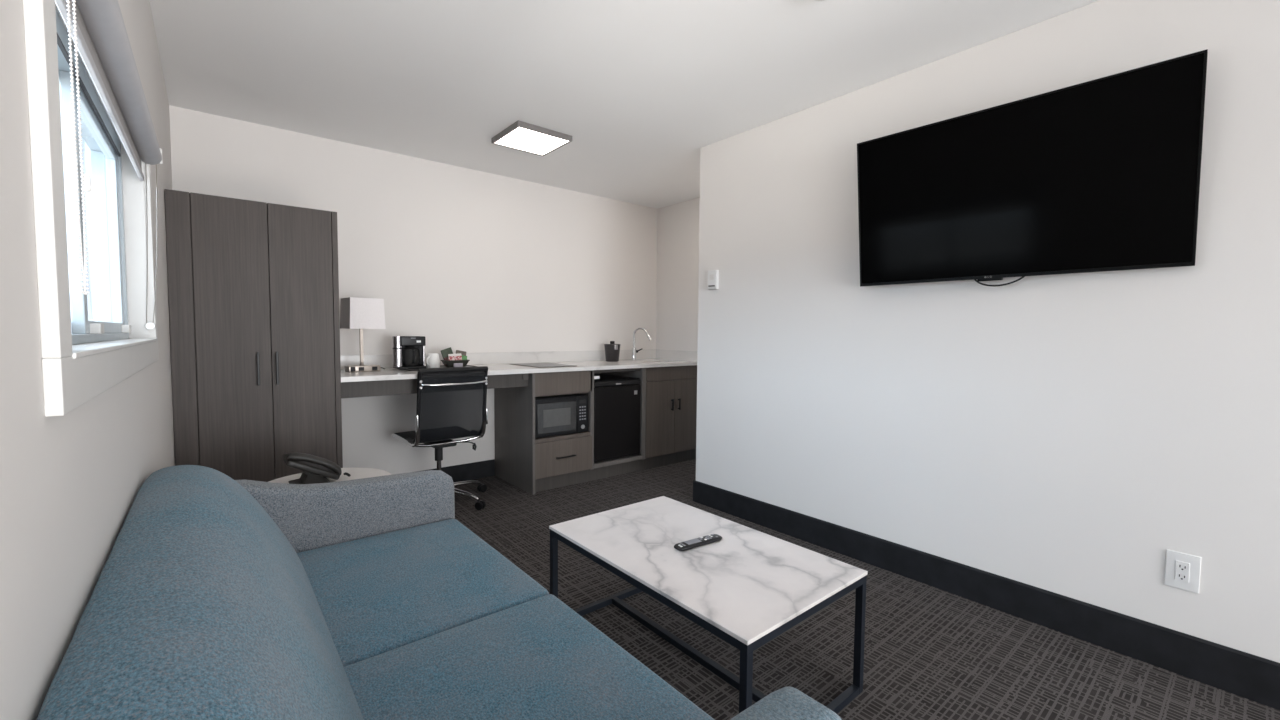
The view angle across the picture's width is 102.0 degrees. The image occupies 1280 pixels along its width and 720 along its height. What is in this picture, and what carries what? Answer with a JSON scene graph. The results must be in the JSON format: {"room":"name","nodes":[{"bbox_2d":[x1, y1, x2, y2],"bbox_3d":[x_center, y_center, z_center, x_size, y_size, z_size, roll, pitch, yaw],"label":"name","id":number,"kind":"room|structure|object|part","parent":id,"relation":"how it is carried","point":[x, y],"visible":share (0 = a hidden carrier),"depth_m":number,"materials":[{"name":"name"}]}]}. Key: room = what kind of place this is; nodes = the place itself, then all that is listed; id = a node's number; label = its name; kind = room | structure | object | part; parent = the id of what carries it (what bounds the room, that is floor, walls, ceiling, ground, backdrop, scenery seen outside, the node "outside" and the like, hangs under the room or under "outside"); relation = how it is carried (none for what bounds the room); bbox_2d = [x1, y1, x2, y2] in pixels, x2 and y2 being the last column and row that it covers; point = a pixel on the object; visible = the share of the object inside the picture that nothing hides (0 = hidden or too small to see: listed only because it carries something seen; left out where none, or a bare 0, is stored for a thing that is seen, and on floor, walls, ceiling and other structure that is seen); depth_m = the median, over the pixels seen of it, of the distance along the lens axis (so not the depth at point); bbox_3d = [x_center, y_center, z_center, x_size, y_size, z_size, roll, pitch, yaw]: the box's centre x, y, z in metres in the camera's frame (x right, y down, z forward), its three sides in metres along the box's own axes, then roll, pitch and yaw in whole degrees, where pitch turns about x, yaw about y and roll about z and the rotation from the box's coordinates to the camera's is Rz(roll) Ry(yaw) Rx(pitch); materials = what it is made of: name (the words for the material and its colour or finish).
{"room":"hotel suite living room","nodes":[
{"label":"hotel suite living room","id":0,"kind":"room"},
{"bbox_2d":[0,0,174,719],"bbox_3d":[-0.064,-0.025,-0.249,0.120,2.440,8.300,-2,4,-40],"label":"wall","id":1,"kind":"structure","parent":0,"point":[70,482],"depth_m":0.57,"materials":[{"name":"paint"}]},
{"bbox_2d":[23,0,158,416],"bbox_3d":[-1.150,-0.328,1.073,0.130,0.724,1.404,-2,4,-40],"label":"window","id":2,"kind":"structure","parent":1,"relation":"in","point":[78,365],"depth_m":1.04,"materials":[{"name":"white paint"}]},
{"bbox_3d":[-1.349,-0.330,1.290,0.020,0.525,0.626,-2,4,-40],"label":"sash","id":3,"kind":"part","parent":2,"relation":"part of","materials":[{"name":"white plastic"}]},
{"bbox_3d":[-1.173,-0.327,1.055,0.063,0.584,1.264,-2,4,-40],"label":"frame","id":4,"kind":"part","parent":2,"relation":"part of","materials":[{"name":"white plastic"}]},
{"bbox_2d":[55,0,162,329],"bbox_3d":[-1.101,-0.344,1.115,0.056,0.560,1.262,-2,4,-40],"label":"roller blind","id":5,"kind":"object","parent":2,"relation":"attached to","point":[97,29],"visible":1,"depth_m":0.95,"materials":[{"name":"grey fabric"}]},
{"bbox_3d":[-0.733,-0.323,0.674,0.004,0.474,0.010,0,3,-1],"label":"bead chain","id":6,"kind":"part","parent":5,"relation":"part of","materials":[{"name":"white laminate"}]},
{"bbox_3d":[-1.501,-0.362,1.592,0.039,0.505,0.002,-2,4,-40],"label":"cord","id":7,"kind":"part","parent":5,"relation":"part of","materials":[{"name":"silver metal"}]},
{"bbox_3d":[-1.153,-0.033,1.089,0.130,0.008,1.272,-2,4,-40],"label":"sill","id":8,"kind":"part","parent":2,"relation":"part of","materials":[{"name":"white paint"}]},
{"bbox_2d":[169,105,656,474],"bbox_3d":[-1.286,-0.270,4.196,3.910,2.440,0.120,-2,4,-40],"label":"wall","id":9,"kind":"structure","parent":0,"point":[467,260],"depth_m":3.91,"materials":[{"name":"white paint"}]},
{"bbox_2d":[416,459,494,482],"bbox_3d":[-1.665,0.899,3.867,1.223,0.135,0.011,-2,4,-40],"label":"baseboard","id":10,"kind":"structure","parent":9,"relation":"attached to","point":[475,470],"depth_m":4.12,"materials":[{"name":"black rubber"}]},
{"bbox_2d":[340,349,696,368],"bbox_3d":[-0.771,-0.006,4.121,2.982,0.095,0.672,-2,4,-40],"label":"backsplash","id":11,"kind":"structure","parent":9,"relation":"attached to","point":[385,361],"depth_m":4.45,"materials":[{"name":"stone"}]},
{"bbox_2d":[150,0,1098,208],"bbox_3d":[1.407,-1.345,0.890,3.910,0.100,8.540,-2,4,-40],"label":"ceiling","id":12,"kind":"structure","parent":0,"point":[638,87],"depth_m":2.45,"materials":[{"name":"paint"}]},
{"bbox_2d":[491,120,571,155],"bbox_3d":[-0.701,-1.425,3.351,0.380,0.034,0.380,-2,4,-40],"label":"ceiling light","id":13,"kind":"object","parent":12,"relation":"in","point":[522,136],"visible":1,"depth_m":3.31,"materials":[{"name":"grey paint"}]},
{"bbox_2d":[656,197,699,350],"bbox_3d":[0.686,-0.285,4.785,0.120,2.440,1.485,-2,4,-40],"label":"wall","id":14,"kind":"structure","parent":0,"point":[678,223],"depth_m":5.05,"materials":[{"name":"white paint"}]},
{"bbox_2d":[454,459,1279,719],"bbox_3d":[1.386,1.191,1.024,3.910,0.100,8.540,-2,4,-40],"label":"floor","id":15,"kind":"structure","parent":0,"point":[931,653],"depth_m":1.94,"materials":[{"name":"grey carpet"}]},
{"bbox_2d":[164,189,342,481],"bbox_3d":[-2.134,0.106,2.896,0.682,1.813,0.830,-2,4,-40],"label":"wardrobe","id":16,"kind":"object","parent":15,"relation":"on","point":[253,286],"visible":0.8,"depth_m":2.56,"materials":[{"name":"grey wood"}]},
{"bbox_3d":[-2.126,0.091,2.417,0.085,1.733,0.020,-2,4,-40],"label":"filler panel","id":17,"kind":"part","parent":16,"relation":"part of","materials":[{"name":"grey wood"}]},
{"bbox_3d":[-1.980,0.086,2.537,0.287,1.733,0.020,-2,4,-40],"label":"door","id":18,"kind":"part","parent":16,"relation":"part of","materials":[{"name":"grey wood"}]},
{"bbox_3d":[-1.895,0.043,2.572,0.010,0.165,0.032,-2,4,-40],"label":"handle","id":19,"kind":"part","parent":16,"relation":"part of","materials":[{"name":"black plastic"}]},
{"bbox_3d":[-1.836,0.041,2.621,0.010,0.165,0.032,-2,4,-40],"label":"handle","id":20,"kind":"part","parent":16,"relation":"part of","materials":[{"name":"black plastic"}]},
{"bbox_3d":[-1.761,0.078,2.718,0.275,1.733,0.020,-2,4,-40],"label":"door","id":21,"kind":"part","parent":16,"relation":"part of","materials":[{"name":"grey wood"}]},
{"bbox_3d":[-1.891,0.096,3.116,0.026,1.813,0.800,-2,4,-40],"label":"panel","id":22,"kind":"part","parent":16,"relation":"part of","materials":[{"name":"grey wood"}]},
{"bbox_2d":[269,468,391,483],"bbox_3d":[-1.304,0.784,2.158,0.500,0.550,0.500,-2,4,-40],"label":"end table","id":23,"kind":"object","parent":15,"relation":"on","point":[356,473],"visible":0.14,"depth_m":2.26,"materials":[{"name":"white laminate"}]},
{"bbox_2d":[283,452,350,483],"bbox_3d":[-1.343,0.436,2.163,0.236,0.144,0.160,-2,4,-40],"label":"desk phone","id":24,"kind":"object","parent":23,"relation":"on","point":[315,469],"visible":0.99,"depth_m":2.10,"materials":[{"name":"grey plastic"}]},
{"bbox_2d":[37,465,841,719],"bbox_3d":[-0.569,0.708,1.172,0.869,0.817,1.736,-2,4,-40],"label":"sofa","id":25,"kind":"object","parent":15,"relation":"on","point":[216,596],"visible":1,"depth_m":1.04,"materials":[{"name":"blue fabric"}]},
{"bbox_2d":[37,465,363,719],"bbox_3d":[-0.760,0.566,0.993,0.355,0.517,1.645,-2,4,-40],"label":"cushion","id":26,"kind":"object","parent":25,"relation":"on","point":[209,600],"depth_m":0.76,"materials":[{"name":"blue fabric"}]},
{"bbox_3d":[-1.080,0.652,1.803,0.850,0.575,0.108,-2,4,-40],"label":"arm","id":27,"kind":"part","parent":25,"relation":"part of"},
{"bbox_2d":[297,519,548,666],"bbox_3d":[-0.725,0.709,1.545,0.626,0.166,0.740,-2,4,-40],"label":"seat cushion","id":28,"kind":"object","parent":25,"relation":"on","point":[379,589],"depth_m":1.47,"materials":[{"name":"blue fabric"}]},
{"bbox_2d":[344,594,714,719],"bbox_3d":[-0.242,0.744,0.963,0.626,0.166,0.770,-2,4,-40],"label":"seat cushion","id":29,"kind":"object","parent":25,"relation":"on","point":[530,657],"depth_m":1.08,"materials":[{"name":"blue fabric"}]},
{"bbox_3d":[-0.043,0.727,0.551,0.850,0.575,0.108,-2,4,-40],"label":"arm","id":30,"kind":"part","parent":25,"relation":"part of"},
{"bbox_2d":[392,366,487,510],"bbox_3d":[-1.375,0.509,3.558,0.707,0.950,0.707,-2,4,-42],"label":"office chair","id":31,"kind":"object","parent":15,"relation":"on","point":[451,402],"visible":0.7,"depth_m":3.35,"materials":[{"name":"black leather"}]},
{"bbox_3d":[-1.531,0.480,3.384,0.026,0.138,0.492,-2,4,-42],"label":"seat rail","id":32,"kind":"part","parent":31,"relation":"part of","materials":[{"name":"silver metal"}]},
{"bbox_3d":[-1.361,0.245,3.187,0.022,0.360,0.064,-2,4,-42],"label":"rail","id":33,"kind":"part","parent":31,"relation":"part of","materials":[{"name":"silver metal"}]},
{"bbox_3d":[-1.401,0.516,3.565,0.430,0.035,0.425,-2,4,-42],"label":"seat","id":34,"kind":"part","parent":31,"relation":"part of","materials":[{"name":"black leather"}]},
{"bbox_3d":[-1.221,0.291,3.358,0.414,0.463,0.107,-2,4,-42],"label":"backrest","id":35,"kind":"part","parent":31,"relation":"part of","materials":[{"name":"black"}]},
{"bbox_3d":[-1.216,0.901,3.496,0.310,0.062,0.038,2,3,21],"label":"arm","id":36,"kind":"part","parent":31,"relation":"part of","materials":[{"name":"silver metal"}]},
{"bbox_3d":[-1.270,0.891,3.694,0.038,0.062,0.310,3,4,39],"label":"arm","id":37,"kind":"part","parent":31,"relation":"part of","materials":[{"name":"silver metal"}]},
{"bbox_3d":[-1.212,0.592,3.564,0.169,0.073,0.016,0,3,-16],"label":"lever","id":38,"kind":"part","parent":31,"relation":"part of","materials":[{"name":"black plastic"}]},
{"bbox_3d":[-1.211,0.467,3.676,0.026,0.138,0.492,-2,4,-42],"label":"seat rail","id":39,"kind":"part","parent":31,"relation":"part of","materials":[{"name":"silver metal"}]},
{"bbox_3d":[-1.040,0.232,3.480,0.022,0.360,0.064,-2,4,-42],"label":"rail","id":40,"kind":"part","parent":31,"relation":"part of","materials":[{"name":"silver metal"}]},
{"bbox_2d":[494,370,592,494],"bbox_3d":[-0.772,0.515,4.143,0.524,0.887,0.682,-2,4,-40],"label":"base cabinet","id":41,"kind":"object","parent":15,"relation":"on","point":[532,464],"visible":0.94,"depth_m":3.92,"materials":[{"name":"beige laminate"}]},
{"bbox_3d":[-0.975,0.521,3.994,0.021,0.887,0.655,-2,4,-40],"label":"panel","id":42,"kind":"part","parent":41,"relation":"part of","materials":[{"name":"beige laminate"}]},
{"bbox_2d":[535,393,587,437],"bbox_3d":[-0.690,0.417,4.035,0.465,0.294,0.346,-2,4,-40],"label":"microwave","id":43,"kind":"object","parent":41,"relation":"in","point":[555,415],"visible":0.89,"depth_m":3.90,"materials":[{"name":"black plastic"}]},
{"bbox_3d":[-0.618,0.430,3.877,0.331,0.220,0.004,-2,4,-40],"label":"door glass","id":44,"kind":"part","parent":43,"relation":"part of","materials":[{"name":"black glass"}]},
{"bbox_3d":[-0.452,0.418,4.029,0.101,0.282,0.020,-2,4,-40],"label":"control panel","id":45,"kind":"part","parent":43,"relation":"part of","materials":[{"name":"black plastic"}]},
{"bbox_3d":[-0.581,0.585,3.916,0.480,0.026,0.020,-2,4,-40],"label":"rail","id":46,"kind":"part","parent":41,"relation":"part of","materials":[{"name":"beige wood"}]},
{"bbox_3d":[-0.571,0.169,3.900,0.498,0.162,0.020,-2,4,-40],"label":"panel","id":47,"kind":"part","parent":41,"relation":"part of","materials":[{"name":"beige wood"}]},
{"bbox_3d":[-0.574,0.732,3.929,0.498,0.263,0.020,-2,4,-40],"label":"drawer","id":48,"kind":"part","parent":41,"relation":"part of","materials":[{"name":"beige wood"}]},
{"bbox_3d":[-0.560,0.730,3.908,0.168,0.010,0.030,-2,4,-40],"label":"handle","id":49,"kind":"part","parent":41,"relation":"part of","materials":[{"name":"black plastic"}]},
{"bbox_3d":[-0.584,0.458,4.309,0.020,0.787,0.641,-2,4,-40],"label":"panel","id":50,"kind":"part","parent":41,"relation":"part of","materials":[{"name":"beige laminate"}]},
{"bbox_2d":[590,368,645,480],"bbox_3d":[-0.369,0.500,4.497,0.546,0.887,0.651,-2,4,-40],"label":"surround","id":51,"kind":"object","parent":15,"relation":"on","point":[632,463],"visible":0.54,"depth_m":4.36,"materials":[{"name":"beige laminate"}]},
{"bbox_3d":[-0.574,0.457,4.324,0.012,0.787,0.651,-2,4,-40],"label":"panel","id":52,"kind":"part","parent":51,"relation":"part of","materials":[{"name":"beige laminate"}]},
{"bbox_2d":[594,374,640,461],"bbox_3d":[-0.341,0.478,4.439,0.472,0.662,0.527,-2,4,-40],"label":"mini fridge","id":53,"kind":"object","parent":51,"relation":"on","point":[616,398],"visible":0.68,"depth_m":4.24,"materials":[{"name":"black plastic"}]},
{"bbox_2d":[594,454,641,467],"bbox_3d":[-0.379,0.822,4.501,0.494,0.032,0.641,-2,4,-40],"label":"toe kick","id":54,"kind":"object","parent":51,"relation":"attached to","point":[619,461],"depth_m":4.27,"materials":[{"name":"beige laminate"}]},
{"bbox_3d":[-0.173,0.443,4.655,0.040,0.787,0.651,-2,4,-40],"label":"panel","id":55,"kind":"part","parent":51,"relation":"part of","materials":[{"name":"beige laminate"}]},
{"bbox_2d":[643,365,696,469],"bbox_3d":[0.115,0.484,4.876,0.680,0.886,0.681,-2,4,-40],"label":"base cabinet","id":56,"kind":"object","parent":15,"relation":"on","point":[671,404],"visible":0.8,"depth_m":4.61,"materials":[{"name":"brown wood"}]},
{"bbox_2d":[340,349,696,397],"bbox_3d":[-0.771,0.059,4.125,2.982,0.225,0.672,-2,4,-40],"label":"countertop","id":57,"kind":"structure","parent":56,"relation":"on","point":[390,380],"depth_m":3.85,"materials":[{"name":"stone"}]},
{"bbox_2d":[340,297,385,371],"bbox_3d":[-1.776,-0.162,3.378,0.268,0.470,0.210,-3,4,-45],"label":"desk lamp","id":58,"kind":"object","parent":57,"relation":"on","point":[355,313],"visible":1,"depth_m":3.29,"materials":[{"name":"white fabric"}]},
{"bbox_3d":[-1.795,-0.299,3.350,0.210,0.194,0.210,-3,4,-45],"label":"lamp shade","id":59,"kind":"part","parent":58,"relation":"part of","materials":[{"name":"white fabric"}]},
{"bbox_2d":[403,365,477,370],"bbox_3d":[-1.425,0.054,3.671,0.474,0.013,0.264,-2,4,-40],"label":"serving tray","id":60,"kind":"object","parent":57,"relation":"on","point":[441,366],"visible":0.27,"depth_m":3.62,"materials":[{"name":"black plastic"}]},
{"bbox_2d":[392,336,425,368],"bbox_3d":[-1.587,-0.053,3.538,0.203,0.221,0.193,-2,4,-38],"label":"coffee maker","id":61,"kind":"object","parent":60,"relation":"on","point":[408,351],"visible":0.99,"depth_m":3.49,"materials":[{"name":"black plastic"}]},
{"bbox_3d":[-1.624,-0.057,3.475,0.064,0.207,0.064,-2,4,-38],"label":"water tank","id":62,"kind":"part","parent":61,"relation":"part of","materials":[{"name":"metal"}]},
{"bbox_2d":[426,353,439,367],"bbox_3d":[-1.463,0.003,3.643,0.104,0.100,0.092,-2,4,-40],"label":"mug","id":63,"kind":"object","parent":60,"relation":"on","point":[432,359],"visible":0.99,"depth_m":3.61,"materials":[{"name":"white ceramic"}]},
{"bbox_2d":[441,360,469,366],"bbox_3d":[-1.339,0.023,3.754,0.177,0.050,0.107,-2,4,-40],"label":"basket","id":64,"kind":"object","parent":60,"relation":"on","point":[450,363],"visible":0.84,"depth_m":3.71,"materials":[{"name":"metal"}]},
{"bbox_2d":[441,347,452,358],"bbox_3d":[-1.389,-0.035,3.747,0.022,0.115,0.105,3,4,45],"label":"packet","id":65,"kind":"object","parent":64,"relation":"in","point":[445,352],"visible":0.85,"depth_m":3.73,"materials":[{"name":"green paper"}]},
{"bbox_2d":[448,353,461,359],"bbox_3d":[-1.340,-0.008,3.756,0.100,0.079,0.022,-2,4,-43],"label":"packet","id":66,"kind":"object","parent":64,"relation":"in","point":[450,356],"visible":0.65,"depth_m":3.75,"materials":[{"name":"paper"}]},
{"bbox_2d":[454,363,462,366],"bbox_3d":[-1.302,0.037,3.710,0.064,0.028,0.014,-2,4,-39],"label":"packet","id":67,"kind":"object","parent":64,"relation":"in","point":[455,364],"visible":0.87,"depth_m":3.71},
{"bbox_2d":[456,350,465,355],"bbox_3d":[-1.320,-0.026,3.810,0.091,0.096,0.020,-2,4,-40],"label":"packet","id":68,"kind":"object","parent":64,"relation":"in","point":[457,351],"visible":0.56,"depth_m":3.81,"materials":[{"name":"brown paper"}]},
{"bbox_2d":[510,363,575,367],"bbox_3d":[-0.766,0.040,4.099,0.338,0.006,0.488,-2,4,-40],"label":"cooktop","id":69,"kind":"object","parent":57,"relation":"in","point":[536,365],"visible":0.99,"depth_m":4.02,"materials":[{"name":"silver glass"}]},
{"bbox_2d":[604,341,620,361],"bbox_3d":[-0.255,-0.081,4.762,0.152,0.187,0.153,-2,4,-40],"label":"ice bucket","id":70,"kind":"object","parent":57,"relation":"on","point":[612,350],"visible":1,"depth_m":4.71,"materials":[{"name":"black plastic"}]},
{"bbox_2d":[631,327,651,360],"bbox_3d":[0.021,-0.153,4.934,0.213,0.317,0.074,2,3,22],"label":"faucet","id":71,"kind":"object","parent":57,"relation":"on","point":[634,351],"visible":1,"depth_m":4.94,"materials":[{"name":"silver metal"}]},
{"bbox_2d":[631,347,635,360],"bbox_3d":[-0.058,-0.059,4.960,0.054,0.124,0.054,-2,4,-40],"label":"tap","id":72,"kind":"object","parent":71,"relation":"on","point":[633,349],"depth_m":4.94,"materials":[{"name":"silver metal"}]},
{"bbox_3d":[0.009,-0.213,4.919,0.166,0.197,0.021,2,3,26],"label":"spout","id":73,"kind":"part","parent":71,"relation":"part of","materials":[{"name":"silver metal"}]},
{"bbox_3d":[0.173,0.510,4.536,0.331,0.654,0.020,-2,4,-40],"label":"door","id":74,"kind":"part","parent":56,"relation":"part of","materials":[{"name":"beige wood"}]},
{"bbox_3d":[0.309,0.116,4.625,0.676,0.118,0.020,-2,4,-40],"label":"panel","id":75,"kind":"part","parent":56,"relation":"part of","materials":[{"name":"beige wood"}]},
{"bbox_3d":[0.435,0.501,4.752,0.342,0.654,0.020,-2,4,-40],"label":"door","id":76,"kind":"part","parent":56,"relation":"part of","materials":[{"name":"beige wood"}]},
{"bbox_2d":[549,496,867,713],"bbox_3d":[0.190,0.881,1.894,0.616,0.409,0.996,-2,4,-40],"label":"coffee table","id":77,"kind":"object","parent":15,"relation":"on","point":[748,587],"visible":0.86,"depth_m":1.71,"materials":[{"name":"white stone"}]},
{"bbox_3d":[-0.346,0.885,2.080,0.024,0.372,0.024,-2,4,-40],"label":"leg","id":78,"kind":"part","parent":77,"relation":"part of","materials":[{"name":"black metal"}]},
{"bbox_3d":[-0.120,1.051,2.276,0.564,0.024,0.024,-2,4,-40],"label":"foot rail","id":79,"kind":"part","parent":77,"relation":"part of","materials":[{"name":"black metal"}]},
{"bbox_2d":[674,534,721,550],"bbox_3d":[0.215,0.666,1.897,0.208,0.019,0.047,-1,4,-33],"label":"remote control","id":80,"kind":"object","parent":77,"relation":"on","point":[693,543],"visible":1,"depth_m":1.88,"materials":[{"name":"black plastic"}]},
{"bbox_3d":[0.191,0.659,1.881,0.060,0.002,0.031,-1,4,-33],"label":"key panel","id":81,"kind":"part","parent":80,"relation":"part of","materials":[{"name":"grey plastic"}]},
{"bbox_3d":[0.191,0.701,1.884,0.612,0.025,0.992,-2,4,-40],"label":"frame","id":82,"kind":"part","parent":77,"relation":"part of","materials":[{"name":"black metal"}]},
{"bbox_3d":[0.271,0.929,1.335,0.024,0.372,0.024,-2,4,-40],"label":"leg","id":83,"kind":"part","parent":77,"relation":"part of","materials":[{"name":"black metal"}]},
{"bbox_3d":[0.496,1.095,1.532,0.564,0.024,0.024,-2,4,-40],"label":"foot rail","id":84,"kind":"part","parent":77,"relation":"part of","materials":[{"name":"black metal"}]},
{"bbox_3d":[0.724,0.913,1.710,0.024,0.372,0.024,-2,4,-40],"label":"leg","id":85,"kind":"part","parent":77,"relation":"part of","materials":[{"name":"black metal"}]},
{"bbox_2d":[696,0,1279,662],"bbox_3d":[2.973,-0.082,1.297,1.047,2.440,6.815,-2,4,-40],"label":"wall","id":86,"kind":"structure","parent":0,"point":[1062,434],"depth_m":2.14,"materials":[{"name":"white paint"}]},
{"bbox_2d":[708,270,718,289],"bbox_3d":[0.487,-0.533,3.445,0.026,0.124,0.080,-2,4,-40],"label":"thermostat","id":87,"kind":"object","parent":86,"relation":"attached to","point":[713,276],"visible":1,"depth_m":3.43,"materials":[{"name":"white plastic"}]},
{"bbox_2d":[693,480,1279,709],"bbox_3d":[2.552,1.077,1.025,0.011,0.148,6.826,-2,4,-40],"label":"baseboard","id":88,"kind":"structure","parent":86,"relation":"attached to","point":[1249,676],"depth_m":2.12,"materials":[{"name":"black rubber"}]},
{"bbox_2d":[857,49,1207,286],"bbox_3d":[1.482,-0.668,2.145,0.148,0.717,1.143,-2,4,-42],"label":"television","id":89,"kind":"object","parent":86,"relation":"attached to","point":[1101,174],"visible":1,"depth_m":2.00,"materials":[{"name":"black plastic"}]},
{"bbox_2d":[1164,549,1200,593],"bbox_3d":[1.894,0.738,1.809,0.009,0.128,0.084,-2,4,-40],"label":"wall outlet","id":90,"kind":"object","parent":86,"relation":"attached to","point":[1182,570],"visible":1,"depth_m":1.81,"materials":[{"name":"white plastic"}]},
{"bbox_2d":[1175,560,1189,582],"bbox_3d":[1.892,0.738,1.808,0.004,0.068,0.034,-2,4,-40],"label":"receptacle","id":91,"kind":"object","parent":90,"relation":"attached to","point":[1182,567],"depth_m":1.81,"materials":[{"name":"white plastic"}]},
{"bbox_3d":[-4.395,1.330,0.339,5.880,0.200,12.000,-2,4,-40],"label":"ground","id":92,"kind":"structure","parent":0,"visible":0},
{"bbox_2d":[60,106,92,331],"bbox_3d":[-6.719,-1.107,3.468,4.415,4.300,0.200,-2,4,-40],"label":"wall","id":93,"kind":"structure","parent":92,"relation":"on","point":[89,296],"depth_m":4.73,"materials":[{"name":"white paint"}]}
]}

